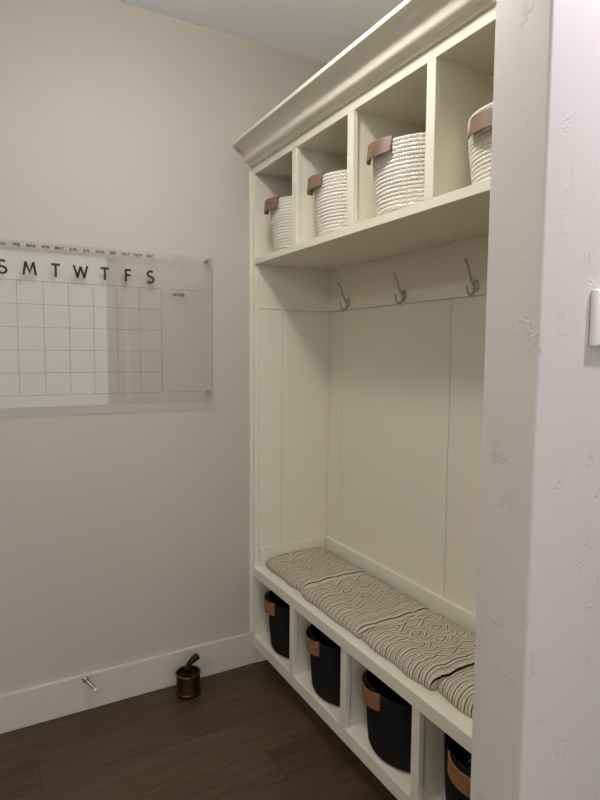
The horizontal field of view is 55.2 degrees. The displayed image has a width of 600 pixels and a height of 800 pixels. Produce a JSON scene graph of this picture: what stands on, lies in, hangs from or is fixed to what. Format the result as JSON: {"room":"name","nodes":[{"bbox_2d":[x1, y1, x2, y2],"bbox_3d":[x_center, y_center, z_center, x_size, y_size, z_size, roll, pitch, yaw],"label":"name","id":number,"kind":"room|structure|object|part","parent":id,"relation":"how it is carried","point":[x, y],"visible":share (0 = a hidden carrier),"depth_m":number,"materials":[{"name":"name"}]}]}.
{"room":"mudroom","nodes":[
{"label":"mudroom","id":0,"kind":"room"},
{"bbox_2d":[0,0,327,694],"bbox_3d":[-0.584,-0.146,2.388,5.600,2.837,0.100,-2,5,-29],"label":"wall","id":1,"kind":"structure","parent":0,"point":[124,525],"depth_m":2.25,"materials":[{"name":"beige paint"}]},
{"bbox_2d":[82,676,97,692],"bbox_3d":[-0.824,1.119,2.257,0.073,0.052,0.023,3,5,25],"label":"door stop","id":2,"kind":"object","parent":1,"relation":"attached to","point":[85,679],"visible":1,"depth_m":2.26,"materials":[{"name":"grey metal"}]},
{"bbox_3d":[-0.826,1.120,2.258,0.051,0.033,0.012,3,5,29],"label":"rod","id":3,"kind":"part","parent":2,"relation":"part of","materials":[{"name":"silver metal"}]},
{"bbox_2d":[0,239,212,407],"bbox_3d":[-0.772,-0.278,2.193,0.915,0.593,0.036,-2,5,-29],"label":"wall calendar","id":4,"kind":"object","parent":1,"relation":"attached to","point":[25,265],"visible":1,"depth_m":2.15,"materials":[{"name":"clear plastic"}]},
{"bbox_2d":[0,632,257,733],"bbox_3d":[-1.539,1.187,1.900,3.168,0.146,0.016,-2,5,-29],"label":"baseboard","id":5,"kind":"structure","parent":1,"relation":"attached to","point":[22,708],"depth_m":2.33,"materials":[{"name":"beige paint"}]},
{"bbox_2d":[0,660,397,799],"bbox_3d":[0.502,1.409,0.542,5.400,0.050,4.400,-2,5,-29],"label":"floor","id":6,"kind":"structure","parent":0,"point":[248,734],"depth_m":2.05,"materials":[{"name":"brown wood"}]},
{"bbox_2d":[175,653,200,699],"bbox_3d":[-0.467,1.145,2.393,0.105,0.164,0.105,-2,5,-29],"label":"canister","id":7,"kind":"object","parent":6,"relation":"on","point":[188,686],"visible":1,"depth_m":2.37,"materials":[{"name":"brown metal"}]},
{"bbox_3d":[-0.467,1.139,2.392,0.091,0.014,0.091,-2,5,-29],"label":"lid","id":8,"kind":"part","parent":7,"relation":"part of","materials":[{"name":"brown metal"}]},
{"bbox_3d":[-0.452,1.102,2.397,0.064,0.077,0.032,-2,5,-29],"label":"handle","id":9,"kind":"part","parent":7,"relation":"part of","materials":[{"name":"brown metal"}]},
{"bbox_2d":[232,0,495,799],"bbox_3d":[0.297,0.111,1.966,0.503,2.305,1.529,-2,5,-29],"label":"hall tree","id":10,"kind":"object","parent":6,"relation":"on","point":[367,336],"visible":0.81,"depth_m":2.14,"materials":[{"name":"beige paint"}]},
{"bbox_2d":[264,590,289,657],"bbox_3d":[0.026,0.971,2.545,0.337,0.229,0.338,4,6,37],"label":"storage bin","id":11,"kind":"object","parent":10,"relation":"on","point":[278,610],"visible":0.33,"depth_m":2.44,"materials":[{"name":"black fabric"}]},
{"bbox_3d":[-0.140,0.888,2.499,0.034,0.060,0.140,-1,5,-13],"label":"handle","id":12,"kind":"part","parent":11,"relation":"part of","materials":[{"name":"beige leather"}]},
{"bbox_2d":[264,196,291,250],"bbox_3d":[0.034,-0.717,2.406,0.331,0.214,0.322,2,5,22],"label":"rope basket","id":13,"kind":"object","parent":10,"relation":"on","point":[280,209],"visible":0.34,"depth_m":2.30,"materials":[{"name":"beige fabric"}]},
{"bbox_3d":[-0.123,-0.794,2.345,0.044,0.052,0.136,-1,5,-19],"label":"handle","id":14,"kind":"part","parent":13,"relation":"part of","materials":[{"name":"brown leather"}]},
{"bbox_3d":[-0.027,0.097,2.652,0.373,2.218,0.018,-2,5,-29],"label":"panel","id":15,"kind":"part","parent":10,"relation":"part of","materials":[{"name":"beige paint"}]},
{"bbox_3d":[-0.030,0.705,2.677,0.347,0.088,0.014,-2,5,-29],"label":"seat trim","id":16,"kind":"part","parent":10,"relation":"part of","materials":[{"name":"beige paint"}]},
{"bbox_3d":[-0.017,-0.501,2.593,0.372,0.189,0.006,-2,5,-29],"label":"rail","id":17,"kind":"part","parent":10,"relation":"part of","materials":[{"name":"beige paint"}]},
{"bbox_2d":[266,548,364,592],"bbox_3d":[0.063,0.734,2.517,0.326,0.056,0.354,-2,5,-29],"label":"bench cushion","id":18,"kind":"object","parent":10,"relation":"on","point":[303,569],"visible":0.86,"depth_m":2.47,"materials":[{"name":"fabric"}]},
{"bbox_2d":[305,623,340,706],"bbox_3d":[0.203,0.998,2.224,0.337,0.229,0.338,4,6,36],"label":"storage bin","id":19,"kind":"object","parent":10,"relation":"on","point":[325,654],"visible":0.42,"depth_m":2.11,"materials":[{"name":"black fabric"}]},
{"bbox_3d":[0.038,0.916,2.175,0.034,0.060,0.140,-1,5,-14],"label":"handle","id":20,"kind":"part","parent":19,"relation":"part of","materials":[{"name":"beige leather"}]},
{"bbox_2d":[307,169,346,236],"bbox_3d":[0.211,-0.690,2.086,0.323,0.214,0.323,4,6,34],"label":"rope basket","id":21,"kind":"object","parent":10,"relation":"on","point":[329,189],"visible":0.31,"depth_m":1.98,"materials":[{"name":"beige fabric"}]},
{"bbox_3d":[0.048,-0.769,2.047,0.044,0.052,0.136,-1,5,-11],"label":"handle","id":22,"kind":"part","parent":21,"relation":"part of","materials":[{"name":"brown leather"}]},
{"bbox_3d":[0.158,1.157,1.986,0.020,0.049,1.474,-2,5,-29],"label":"rail","id":23,"kind":"part","parent":10,"relation":"part of","materials":[{"name":"beige paint"}]},
{"bbox_3d":[0.326,0.824,2.043,0.397,0.043,1.494,-2,5,-29],"label":"bench seat","id":24,"kind":"part","parent":10,"relation":"part of","materials":[{"name":"beige paint"}]},
{"bbox_3d":[0.127,-0.987,1.777,0.096,0.088,1.529,-2,5,-29],"label":"crown moulding","id":25,"kind":"part","parent":10,"relation":"part of","materials":[{"name":"beige paint"}]},
{"bbox_2d":[302,574,429,636],"bbox_3d":[0.243,0.762,2.186,0.336,0.056,0.401,-2,5,-29],"label":"bench cushion","id":26,"kind":"object","parent":10,"relation":"on","point":[360,603],"visible":0.88,"depth_m":2.13,"materials":[{"name":"fabric"}]},
{"bbox_2d":[254,179,489,270],"bbox_3d":[0.337,-0.553,1.932,0.393,0.026,1.494,-2,5,-29],"label":"cubby shelf","id":27,"kind":"object","parent":10,"relation":"attached to","point":[460,217],"depth_m":1.89,"materials":[{"name":"beige paint"}]},
{"bbox_3d":[0.173,-0.930,1.817,0.020,0.034,1.474,-2,5,-29],"label":"rail","id":28,"kind":"part","parent":10,"relation":"part of","materials":[{"name":"beige paint"}]},
{"bbox_3d":[0.348,-0.938,1.906,0.373,0.030,1.494,-2,5,-29],"label":"panel","id":29,"kind":"part","parent":10,"relation":"part of","materials":[{"name":"beige paint"}]},
{"bbox_2d":[361,669,411,772],"bbox_3d":[0.385,1.025,1.900,0.337,0.229,0.338,4,6,37],"label":"storage bin","id":30,"kind":"object","parent":10,"relation":"on","point":[389,715],"visible":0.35,"depth_m":1.79,"materials":[{"name":"black fabric"}]},
{"bbox_3d":[0.218,0.943,1.854,0.034,0.060,0.140,-1,5,-13],"label":"handle","id":31,"kind":"part","parent":30,"relation":"part of","materials":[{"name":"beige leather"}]},
{"bbox_2d":[366,132,425,216],"bbox_3d":[0.384,-0.662,1.764,0.331,0.214,0.322,2,5,22],"label":"rope basket","id":32,"kind":"object","parent":10,"relation":"on","point":[398,162],"visible":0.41,"depth_m":1.65,"materials":[{"name":"beige fabric"}]},
{"bbox_3d":[0.227,-0.740,1.703,0.044,0.052,0.136,-1,5,-19],"label":"handle","id":33,"kind":"part","parent":32,"relation":"part of","materials":[{"name":"brown leather"}]},
{"bbox_3d":[0.487,0.753,2.123,0.016,0.088,1.488,-2,5,-29],"label":"seat trim","id":34,"kind":"part","parent":10,"relation":"part of","materials":[{"name":"beige paint"}]},
{"bbox_3d":[0.398,-0.403,2.205,0.008,0.040,0.027,-2,5,-29],"label":"plate","id":35,"kind":"part","parent":10,"relation":"part of","materials":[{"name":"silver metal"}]},
{"bbox_3d":[0.510,0.146,2.088,0.015,2.218,1.528,-2,5,-29],"label":"panel","id":36,"kind":"part","parent":10,"relation":"part of","materials":[{"name":"beige paint"}]},
{"bbox_3d":[0.505,-0.452,2.031,0.010,0.189,1.488,-2,5,-29],"label":"hook rail","id":37,"kind":"part","parent":10,"relation":"part of","materials":[{"name":"beige paint"}]},
{"bbox_2d":[362,613,474,689],"bbox_3d":[0.427,0.788,1.860,0.333,0.059,0.348,-2,5,-29],"label":"bench cushion","id":38,"kind":"object","parent":10,"relation":"on","point":[428,648],"visible":0.79,"depth_m":1.81,"materials":[{"name":"fabric"}]},
{"bbox_2d":[438,667,473,718],"bbox_3d":[0.608,0.813,1.554,0.316,0.060,0.363,-2,5,-29],"label":"bench cushion","id":39,"kind":"object","parent":10,"relation":"on","point":[458,689],"visible":0.16,"depth_m":1.58,"materials":[{"name":"fabric"}]},
{"bbox_2d":[444,732,471,799],"bbox_3d":[0.567,1.053,1.575,0.337,0.229,0.337,1,5,9],"label":"storage bin","id":40,"kind":"object","parent":10,"relation":"on","point":[457,775],"visible":0.24,"depth_m":1.52,"materials":[{"name":"black fabric"}]},
{"bbox_3d":[0.424,0.975,1.474,0.034,0.060,0.140,-3,6,-33],"label":"handle","id":41,"kind":"part","parent":40,"relation":"part of","materials":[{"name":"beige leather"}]},
{"bbox_2d":[467,755,471,770],"bbox_3d":[0.565,1.039,1.576,0.208,0.221,0.202,2,5,14],"label":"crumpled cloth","id":42,"kind":"object","parent":40,"relation":"in","point":[469,759],"visible":0.02,"depth_m":1.58,"materials":[{"name":"grey fabric"}]},
{"bbox_3d":[0.576,-0.376,1.886,0.008,0.040,0.027,-2,5,-29],"label":"plate","id":43,"kind":"part","parent":10,"relation":"part of","materials":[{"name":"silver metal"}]},
{"bbox_2d":[467,102,492,184],"bbox_3d":[0.587,-0.621,1.452,0.318,0.186,0.318,2,5,16],"label":"rope basket","id":44,"kind":"object","parent":10,"relation":"on","point":[479,138],"visible":0.21,"depth_m":1.40,"materials":[{"name":"beige fabric"}]},
{"bbox_3d":[0.444,-0.665,1.368,0.043,0.047,0.134,-2,5,-29],"label":"handle","id":45,"kind":"part","parent":44,"relation":"part of","materials":[{"name":"brown leather"}]},
{"bbox_2d":[115,0,403,62],"bbox_3d":[0.521,-1.369,0.317,5.400,0.050,4.400,-2,5,-29],"label":"ceiling","id":46,"kind":"structure","parent":0,"point":[320,30],"depth_m":2.26,"materials":[{"name":"white paint"}]},
{"bbox_2d":[470,0,599,799],"bbox_3d":[1.479,-0.073,1.663,2.506,2.737,0.122,-2,5,-29],"label":"wall partition","id":47,"kind":"structure","parent":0,"point":[536,727],"depth_m":1.05,"materials":[{"name":"grey paint"}]},
{"bbox_2d":[589,289,599,346],"bbox_3d":[0.571,-0.152,1.067,0.080,0.106,0.019,-2,5,-29],"label":"light switch","id":48,"kind":"object","parent":47,"relation":"attached to","point":[594,333],"visible":1,"depth_m":1.05,"materials":[{"name":"white plastic"}]}
]}

